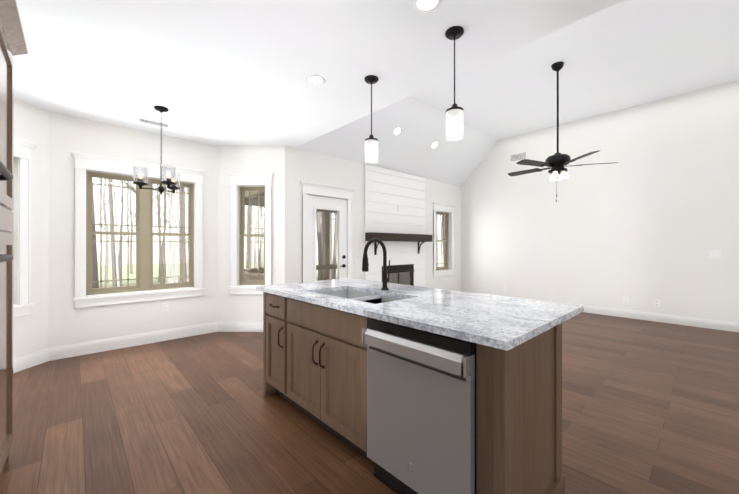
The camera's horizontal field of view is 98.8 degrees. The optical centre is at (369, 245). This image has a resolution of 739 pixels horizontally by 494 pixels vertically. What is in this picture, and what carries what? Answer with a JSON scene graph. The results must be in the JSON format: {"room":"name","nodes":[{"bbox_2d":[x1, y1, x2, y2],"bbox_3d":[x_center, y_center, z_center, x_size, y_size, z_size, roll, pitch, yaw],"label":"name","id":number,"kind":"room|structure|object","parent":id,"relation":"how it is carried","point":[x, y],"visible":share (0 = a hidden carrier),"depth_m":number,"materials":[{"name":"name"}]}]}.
{"room":"kitchen","nodes":[
{"label":"kitchen","id":0,"kind":"room"},
{"bbox_2d":[13,98,47,358],"bbox_3d":[-3.597,-0.180,2.964,0.152,2.870,1.140,0,0,2],"label":"wall","id":1,"kind":"structure","parent":0,"point":[30,333],"depth_m":3.34,"materials":[{"name":"paint"}]},
{"bbox_2d":[12,137,36,317],"bbox_3d":[-3.526,-0.175,2.962,0.122,1.763,0.666,0,0,2],"label":"window","id":2,"kind":"structure","parent":1,"relation":"in","point":[21,234],"depth_m":3.19,"materials":[{"name":"white paint"}]},
{"bbox_2d":[13,348,48,372],"bbox_3d":[-3.513,1.185,2.959,0.016,0.140,0.988,0,0,2],"label":"baseboard","id":3,"kind":"structure","parent":1,"relation":"attached to","point":[23,362],"depth_m":3.27,"materials":[{"name":"white paint"}]},
{"bbox_2d":[48,112,217,347],"bbox_3d":[-2.914,-0.178,4.109,1.905,2.870,0.152,0,0,-43],"label":"wall","id":4,"kind":"structure","parent":0,"point":[69,323],"depth_m":3.79,"materials":[{"name":"paint"}]},
{"bbox_2d":[48,322,217,360],"bbox_3d":[-2.857,1.187,4.045,1.753,0.140,0.016,0,0,-43],"label":"baseboard","id":5,"kind":"structure","parent":4,"relation":"attached to","point":[73,350],"depth_m":3.91,"materials":[{"name":"white paint"}]},
{"bbox_2d":[71,151,205,307],"bbox_3d":[-2.892,-0.173,4.084,1.389,1.763,0.198,0,0,-43],"label":"window","id":6,"kind":"structure","parent":4,"relation":"in","point":[144,234],"depth_m":4.04,"materials":[{"name":"beige wood"}]},
{"bbox_2d":[162,302,168,310],"bbox_3d":[-2.701,0.809,4.196,0.074,0.117,0.008,0,0,-43],"label":"outlet","id":7,"kind":"object","parent":4,"relation":"attached to","point":[165,306],"visible":1,"depth_m":4.19,"materials":[{"name":"white plastic"}]},
{"bbox_2d":[218,145,284,321],"bbox_3d":[-1.763,-0.177,4.710,1.064,2.870,0.152,0,0,2],"label":"wall","id":8,"kind":"structure","parent":0,"point":[244,307],"depth_m":4.64,"materials":[{"name":"paint"}]},
{"bbox_2d":[218,322,262,331],"bbox_3d":[-1.728,1.188,4.623,0.988,0.140,0.016,0,0,2],"label":"baseboard","id":9,"kind":"structure","parent":8,"relation":"attached to","point":[240,326],"depth_m":4.62,"materials":[{"name":"white paint"}]},
{"bbox_2d":[227,172,273,293],"bbox_3d":[-1.726,-0.172,4.676,0.666,1.763,0.198,0,0,2],"label":"window","id":10,"kind":"structure","parent":8,"relation":"in","point":[242,225],"depth_m":4.62,"materials":[{"name":"beige wood"}]},
{"bbox_2d":[13,0,623,147],"bbox_3d":[-0.103,-2.062,1.080,3.485,1.194,8.471,0,0,-43],"label":"ceiling","id":11,"kind":"structure","parent":0,"point":[225,72],"depth_m":2.45,"materials":[{"name":"paint"}]},
{"bbox_2d":[136,117,170,127],"bbox_3d":[-2.556,-1.458,3.759,0.330,0.007,0.132,0,0,-43],"label":"ceiling vent","id":12,"kind":"object","parent":11,"relation":"in","point":[144,120],"visible":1,"depth_m":3.75,"materials":[{"name":"white metal"}]},
{"bbox_2d":[133,105,179,194],"bbox_3d":[-2.208,-1.001,3.338,0.444,0.922,0.433,0,0,-43],"label":"chandelier","id":13,"kind":"object","parent":11,"relation":"hanging from","point":[168,182],"visible":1,"depth_m":3.32,"materials":[{"name":"black metal"}]},
{"bbox_2d":[306,75,324,84],"bbox_3d":[-0.475,-1.461,2.802,0.168,0.006,0.168,0,0,-43],"label":"recessed light","id":14,"kind":"object","parent":11,"relation":"in","point":[315,80],"visible":1,"depth_m":2.80,"materials":[{"name":"white paint"}]},
{"bbox_2d":[364,75,378,163],"bbox_3d":[0.017,-1.098,2.779,0.124,0.729,0.124,0,0,-43],"label":"pendant light","id":15,"kind":"object","parent":11,"relation":"hanging from","point":[371,141],"visible":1,"depth_m":2.76,"materials":[{"name":"white glass"}]},
{"bbox_2d":[413,0,440,12],"bbox_3d":[0.347,-1.462,1.907,0.168,0.006,0.168,0,0,-43],"label":"recessed light","id":16,"kind":"object","parent":11,"relation":"in","point":[424,6],"visible":1,"depth_m":1.93,"materials":[{"name":"white paint"}]},
{"bbox_2d":[445,26,463,140],"bbox_3d":[0.583,-1.099,2.172,0.124,0.729,0.124,0,0,-43],"label":"pendant light","id":17,"kind":"object","parent":11,"relation":"hanging from","point":[454,111],"visible":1,"depth_m":2.15,"materials":[{"name":"white glass"}]},
{"bbox_2d":[0,312,738,493],"bbox_3d":[1.665,1.293,2.724,8.318,0.076,8.471,0,0,-43],"label":"floor","id":18,"kind":"structure","parent":0,"point":[650,407],"depth_m":2.25,"materials":[{"name":"brown wood"}]},
{"bbox_2d":[0,0,7,478],"bbox_3d":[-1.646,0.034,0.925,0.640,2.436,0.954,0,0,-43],"label":"tall cabinet","id":19,"kind":"object","parent":18,"relation":"on","point":[3,3],"depth_m":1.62,"materials":[{"name":"brown wood"}]},
{"bbox_2d":[4,8,19,465],"bbox_3d":[-2.121,0.035,1.435,0.640,2.436,0.597,0,0,-43],"label":"tall cabinet","id":20,"kind":"object","parent":18,"relation":"on","point":[12,40],"depth_m":1.78,"materials":[{"name":"brown wood"}]},
{"bbox_2d":[364,164,424,286],"bbox_3d":[0.431,-0.097,6.377,1.740,2.714,0.486,0,0,-43],"label":"fireplace","id":21,"kind":"object","parent":18,"relation":"on","point":[387,192],"visible":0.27,"depth_m":6.20,"materials":[{"name":"white paint"}]},
{"bbox_2d":[365,232,431,254],"bbox_3d":[0.628,-0.028,6.166,1.755,0.401,0.180,0,0,-43],"label":"mantel shelf","id":22,"kind":"object","parent":21,"relation":"attached to","point":[422,238],"visible":0.83,"depth_m":5.95,"materials":[{"name":"brown wood"}]},
{"bbox_2d":[258,290,563,493],"bbox_3d":[0.027,0.813,2.114,0.716,0.883,2.051,0,0,-43],"label":"kitchen island","id":23,"kind":"object","parent":18,"relation":"on","point":[406,389],"depth_m":1.48,"materials":[{"name":"brown wood"}]},
{"bbox_2d":[256,282,559,349],"bbox_3d":[-0.025,0.388,2.079,0.571,0.097,2.108,0,0,-43],"label":"island countertop","id":24,"kind":"structure","parent":23,"relation":"on","point":[510,328],"depth_m":1.56,"materials":[{"name":"white stone"}]},
{"bbox_2d":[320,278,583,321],"bbox_3d":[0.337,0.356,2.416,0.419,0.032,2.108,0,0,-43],"label":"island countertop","id":25,"kind":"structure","parent":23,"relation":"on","point":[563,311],"depth_m":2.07,"materials":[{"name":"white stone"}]},
{"bbox_2d":[285,146,460,290],"bbox_3d":[0.530,-0.175,6.364,4.966,2.870,0.152,0,0,-43],"label":"wall","id":26,"kind":"structure","parent":0,"point":[306,166],"depth_m":5.43,"materials":[{"name":"paint"}]},
{"bbox_2d":[308,195,346,281],"bbox_3d":[-0.678,0.231,5.144,0.799,2.032,0.113,0,0,-43],"label":"back door","id":27,"kind":"structure","parent":26,"relation":"in","point":[339,206],"depth_m":5.18,"materials":[{"name":"white paint"}]},
{"bbox_2d":[300,181,354,281],"bbox_3d":[-0.700,0.145,5.179,1.044,2.228,0.208,0,0,-43],"label":"door frame","id":28,"kind":"structure","parent":26,"relation":"attached to","point":[318,189],"depth_m":5.01,"materials":[{"name":"white paint"}]},
{"bbox_2d":[432,202,455,276],"bbox_3d":[1.691,-0.130,7.401,0.881,1.661,0.198,0,0,-43],"label":"living room window","id":29,"kind":"structure","parent":26,"relation":"in","point":[446,251],"depth_m":7.55,"materials":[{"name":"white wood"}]},
{"bbox_2d":[295,96,497,186],"bbox_3d":[0.900,-1.953,6.104,4.834,1.397,1.143,0,0,-43],"label":"ceiling","id":30,"kind":"structure","parent":0,"point":[408,149],"depth_m":5.81,"materials":[{"name":"paint"}]},
{"bbox_2d":[393,127,400,135],"bbox_3d":[0.482,-1.981,5.500,0.168,0.122,0.122,0,0,-43],"label":"recessed light","id":31,"kind":"object","parent":30,"relation":"in","point":[397,131],"visible":1,"depth_m":5.50,"materials":[{"name":"white paint"}]},
{"bbox_2d":[431,141,437,148],"bbox_3d":[1.284,-1.980,6.249,0.168,0.122,0.122,0,0,-43],"label":"recessed light","id":32,"kind":"object","parent":30,"relation":"in","point":[434,145],"visible":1,"depth_m":6.25,"materials":[{"name":"white paint"}]},
{"bbox_2d":[411,0,738,139],"bbox_3d":[3.559,-2.529,3.253,4.834,0.254,6.655,0,0,-43],"label":"ceiling","id":33,"kind":"structure","parent":0,"point":[624,54],"depth_m":4.32,"materials":[{"name":"paint"}]},
{"bbox_2d":[508,61,617,201],"bbox_3d":[2.478,-1.490,4.239,1.287,1.821,1.259,0,0,-43],"label":"ceiling fan","id":34,"kind":"object","parent":33,"relation":"hanging from","point":[557,162],"visible":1,"depth_m":4.14,"materials":[{"name":"black metal"}]},
{"bbox_2d":[461,80,738,322],"bbox_3d":[4.871,-0.646,5.237,0.152,3.810,7.722,0,0,-43],"label":"wall","id":35,"kind":"structure","parent":0,"point":[648,218],"depth_m":5.58,"materials":[{"name":"paint"}]},
{"bbox_2d":[510,152,526,161],"bbox_3d":[3.230,-1.927,6.883,0.008,0.152,0.356,0,0,-43],"label":"air vent","id":36,"kind":"object","parent":35,"relation":"in","point":[518,156],"visible":1,"depth_m":6.88,"materials":[{"name":"white metal"}]},
{"bbox_2d":[463,291,738,331],"bbox_3d":[4.810,1.188,5.178,0.016,0.140,7.417,0,0,-43],"label":"baseboard","id":37,"kind":"structure","parent":35,"relation":"attached to","point":[695,322],"depth_m":5.20,"materials":[{"name":"white paint"}]},
{"bbox_2d":[623,296,628,302],"bbox_3d":[4.480,0.945,5.537,0.008,0.117,0.074,0,0,-43],"label":"electrical outlet","id":38,"kind":"object","parent":35,"relation":"attached to","point":[625,299],"visible":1,"depth_m":5.53,"materials":[{"name":"white plastic"}]},
{"bbox_2d":[654,299,659,306],"bbox_3d":[4.757,0.954,5.240,0.008,0.117,0.074,0,0,-43],"label":"electrical outlet","id":39,"kind":"object","parent":35,"relation":"attached to","point":[656,303],"visible":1,"depth_m":5.24,"materials":[{"name":"white plastic"}]},
{"bbox_2d":[709,250,720,257],"bbox_3d":[5.199,0.122,4.767,0.009,0.117,0.117,0,0,-43],"label":"light switch","id":40,"kind":"object","parent":35,"relation":"attached to","point":[714,253],"visible":1,"depth_m":4.76,"materials":[{"name":"white plastic"}]},
{"label":"outside","id":41,"kind":"structure","parent":0,"visible":0},
{"bbox_2d":[94,178,442,265],"bbox_3d":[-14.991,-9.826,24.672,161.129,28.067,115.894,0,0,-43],"label":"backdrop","id":42,"kind":"structure","parent":41,"point":[133,245],"depth_m":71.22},
{"bbox_2d":[98,254,443,290],"bbox_3d":[-51.801,4.252,55.672,304.800,0.254,254.000,0,0,-43],"label":"ground","id":43,"kind":"structure","parent":41,"point":[155,269],"depth_m":46.62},
{"bbox_2d":[92,178,444,287],"bbox_3d":[-13.107,-6.633,42.246,114.199,21.789,73.699,0,0,-43],"label":"trunks","id":44,"kind":"object","parent":43,"relation":"on","point":[112,202],"depth_m":13.59,"materials":[{"name":"brown plant"}]},
{"bbox_2d":[244,191,336,280],"bbox_3d":[-0.269,1.427,7.694,5.334,5.258,2.855,0,0,-43],"label":"deck","id":45,"kind":"object","parent":43,"relation":"on","point":[326,242],"depth_m":8.59,"materials":[{"name":"brown wood"}]}
]}

